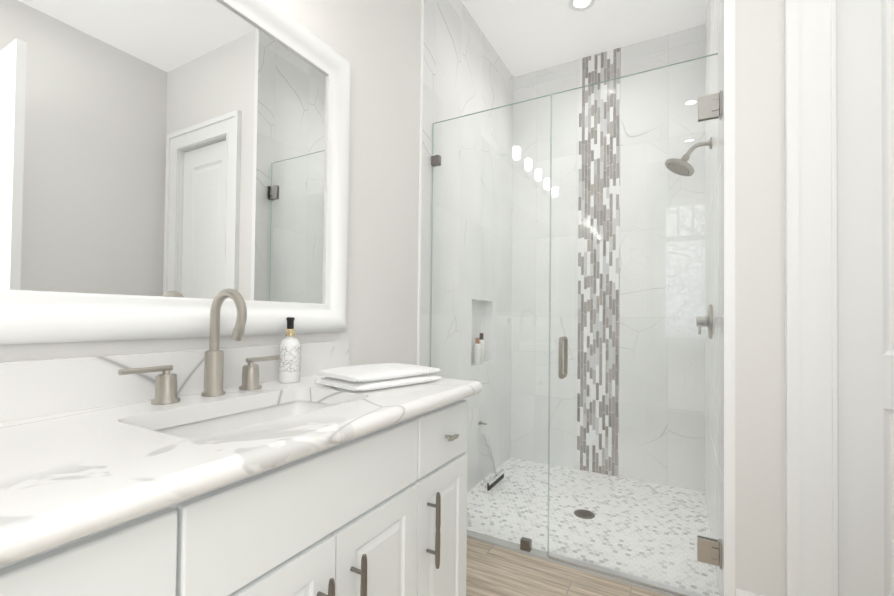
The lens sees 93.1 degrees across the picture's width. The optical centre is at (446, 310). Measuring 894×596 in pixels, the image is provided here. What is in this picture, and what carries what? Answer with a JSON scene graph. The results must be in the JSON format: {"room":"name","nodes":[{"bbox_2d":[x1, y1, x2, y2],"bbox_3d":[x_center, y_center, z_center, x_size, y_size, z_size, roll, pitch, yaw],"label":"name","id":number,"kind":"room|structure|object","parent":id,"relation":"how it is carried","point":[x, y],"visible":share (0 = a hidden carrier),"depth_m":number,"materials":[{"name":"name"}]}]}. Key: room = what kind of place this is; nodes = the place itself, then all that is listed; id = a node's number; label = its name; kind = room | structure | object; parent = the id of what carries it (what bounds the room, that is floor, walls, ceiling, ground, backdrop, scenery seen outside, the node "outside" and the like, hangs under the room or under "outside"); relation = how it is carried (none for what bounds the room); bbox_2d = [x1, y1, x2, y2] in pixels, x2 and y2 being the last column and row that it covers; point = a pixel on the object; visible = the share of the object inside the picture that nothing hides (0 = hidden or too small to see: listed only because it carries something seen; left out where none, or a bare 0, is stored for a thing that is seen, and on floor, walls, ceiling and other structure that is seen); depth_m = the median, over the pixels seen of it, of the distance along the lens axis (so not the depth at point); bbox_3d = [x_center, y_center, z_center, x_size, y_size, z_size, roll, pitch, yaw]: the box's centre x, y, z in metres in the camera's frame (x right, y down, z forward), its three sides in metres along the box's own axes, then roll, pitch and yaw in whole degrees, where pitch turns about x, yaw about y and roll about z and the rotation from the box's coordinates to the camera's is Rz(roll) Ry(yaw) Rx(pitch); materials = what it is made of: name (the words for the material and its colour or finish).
{"room":"bathroom","nodes":[
{"label":"bathroom","id":0,"kind":"room"},
{"bbox_2d":[0,0,513,491],"bbox_3d":[-0.743,-0.401,1.176,0.109,3.008,5.208,0,-1,29],"label":"wall","id":1,"kind":"structure","parent":0,"point":[418,68],"depth_m":2.18,"materials":[{"name":"white paint"}]},
{"bbox_2d":[0,0,349,344],"bbox_3d":[-0.850,-0.468,0.834,0.052,1.070,1.902,0,-1,29],"label":"mirror","id":2,"kind":"object","parent":1,"relation":"attached to","point":[171,168],"visible":0.98,"depth_m":1.09,"materials":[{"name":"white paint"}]},
{"bbox_2d":[474,338,480,363],"bbox_3d":[0.207,0.273,2.866,0.048,0.175,0.060,0,-1,29],"label":"bottle","id":3,"kind":"object","parent":1,"relation":"in","point":[477,351],"depth_m":2.84,"materials":[{"name":"white plastic"}]},
{"bbox_2d":[479,333,484,362],"bbox_3d":[0.238,0.259,2.935,0.048,0.205,0.060,0,-1,29],"label":"bottle","id":4,"kind":"object","parent":1,"relation":"in","point":[482,342],"depth_m":2.91,"materials":[{"name":"white plastic"}]},
{"bbox_2d":[461,0,706,76],"bbox_3d":[0.373,-1.952,0.594,2.620,0.100,5.208,0,-1,29],"label":"ceiling","id":5,"kind":"structure","parent":0,"point":[525,36],"depth_m":2.76,"materials":[{"name":"white paint"}]},
{"bbox_2d":[569,0,594,10],"bbox_3d":[0.813,-1.861,2.550,0.156,0.010,0.156,0,-1,29],"label":"recessed light","id":6,"kind":"object","parent":5,"relation":"in","point":[578,5],"visible":1,"depth_m":2.58,"materials":[{"name":"white paint"}]},
{"bbox_2d":[510,24,704,491],"bbox_3d":[1.114,-0.350,3.068,1.531,3.008,0.100,0,-1,29],"label":"wall","id":7,"kind":"structure","parent":0,"point":[671,48],"depth_m":2.98,"materials":[{"name":"tile"}]},
{"bbox_2d":[705,0,764,595],"bbox_3d":[1.382,-0.363,2.094,0.120,3.008,1.346,0,-1,29],"label":"wall","id":8,"kind":"structure","parent":0,"point":[734,34],"depth_m":1.51,"materials":[{"name":"paint"}]},
{"bbox_2d":[665,137,711,175],"bbox_3d":[1.245,-0.790,2.189,0.211,0.178,0.150,0,-1,29],"label":"shower head","id":9,"kind":"object","parent":8,"relation":"attached to","point":[681,163],"depth_m":2.18},
{"bbox_2d":[696,305,712,338],"bbox_3d":[1.302,0.056,2.146,0.066,0.172,0.172,0,-1,29],"label":"shower valve","id":10,"kind":"object","parent":8,"relation":"attached to","point":[705,322],"depth_m":2.11,"materials":[{"name":"silver metal"}]},
{"bbox_2d":[736,589,762,595],"bbox_3d":[1.234,1.048,0.773,1.073,0.142,1.070,0,-1,29],"label":"baseboard","id":11,"kind":"structure","parent":8,"relation":"attached to","point":[739,592],"depth_m":1.49,"materials":[{"name":"white paint"}]},
{"bbox_2d":[764,0,838,595],"bbox_3d":[1.617,-0.373,1.270,1.089,3.008,0.115,0,-1,29],"label":"wall","id":12,"kind":"structure","parent":0,"point":[774,101],"depth_m":1.46,"materials":[{"name":"white paint"}]},
{"bbox_2d":[784,0,838,595],"bbox_3d":[1.559,-0.112,1.280,0.866,2.485,0.145,0,-1,29],"label":"door frame","id":13,"kind":"structure","parent":12,"relation":"attached to","point":[811,493],"depth_m":1.40,"materials":[{"name":"white paint"}]},
{"bbox_2d":[837,0,893,595],"bbox_3d":[1.542,-0.045,1.250,0.584,2.332,0.107,0,-1,29],"label":"door","id":14,"kind":"structure","parent":12,"relation":"in","point":[865,65],"depth_m":1.37,"materials":[{"name":"white paint"}]},
{"label":"outside","id":15,"kind":"structure","parent":0,"visible":0},
{"bbox_2d":[466,457,718,595],"bbox_3d":[0.339,1.149,0.545,2.620,0.112,5.208,0,-1,29],"label":"floor","id":16,"kind":"structure","parent":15,"point":[562,502],"depth_m":2.13,"materials":[{"name":"tile"}]},
{"bbox_2d":[0,341,482,595],"bbox_3d":[-0.651,0.598,0.631,0.598,0.995,2.081,0,-1,29],"label":"bathroom vanity","id":17,"kind":"object","parent":16,"relation":"on","point":[113,482],"visible":0.98,"depth_m":0.81,"materials":[{"name":"stone"}]},
{"bbox_2d":[118,288,279,404],"bbox_3d":[-0.580,0.083,1.100,0.153,0.281,0.425,0,-1,29],"label":"faucet","id":18,"kind":"object","parent":17,"relation":"on","point":[166,386],"visible":1,"depth_m":1.10,"materials":[{"name":"silver metal"}]},
{"bbox_2d":[279,317,300,382],"bbox_3d":[-0.503,0.125,1.357,0.065,0.206,0.065,0,-1,29],"label":"soap dispenser","id":19,"kind":"object","parent":17,"relation":"on","point":[290,356],"visible":0.98,"depth_m":1.33,"materials":[{"name":"white ceramic"}]},
{"bbox_2d":[314,363,441,390],"bbox_3d":[-0.213,0.204,1.351,0.225,0.056,0.335,0,-1,43],"label":"towel","id":20,"kind":"object","parent":17,"relation":"on","point":[366,377],"visible":1,"depth_m":1.27,"materials":[{"name":"fabric"}]},
{"bbox_2d":[484,435,504,490],"bbox_3d":[0.277,0.982,2.783,0.117,0.292,0.260,0,-1,29],"label":"squeegee","id":21,"kind":"object","parent":16,"relation":"on","point":[494,480],"depth_m":2.78,"materials":[{"name":"grey rubber"}]},
{"bbox_2d":[430,53,721,595],"bbox_3d":[0.483,0.058,1.939,1.302,2.118,0.110,0,-1,29],"label":"glass","id":22,"kind":"object","parent":16,"relation":"on","point":[709,551],"visible":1,"depth_m":1.84,"materials":[{"name":"clear glass"}]},
{"bbox_2d":[574,509,594,518],"bbox_3d":[0.767,1.137,2.365,0.112,0.004,0.112,0,-1,29],"label":"drain","id":23,"kind":"object","parent":16,"relation":"in","point":[583,515],"depth_m":2.35,"materials":[{"name":"silver metal"}]}
]}

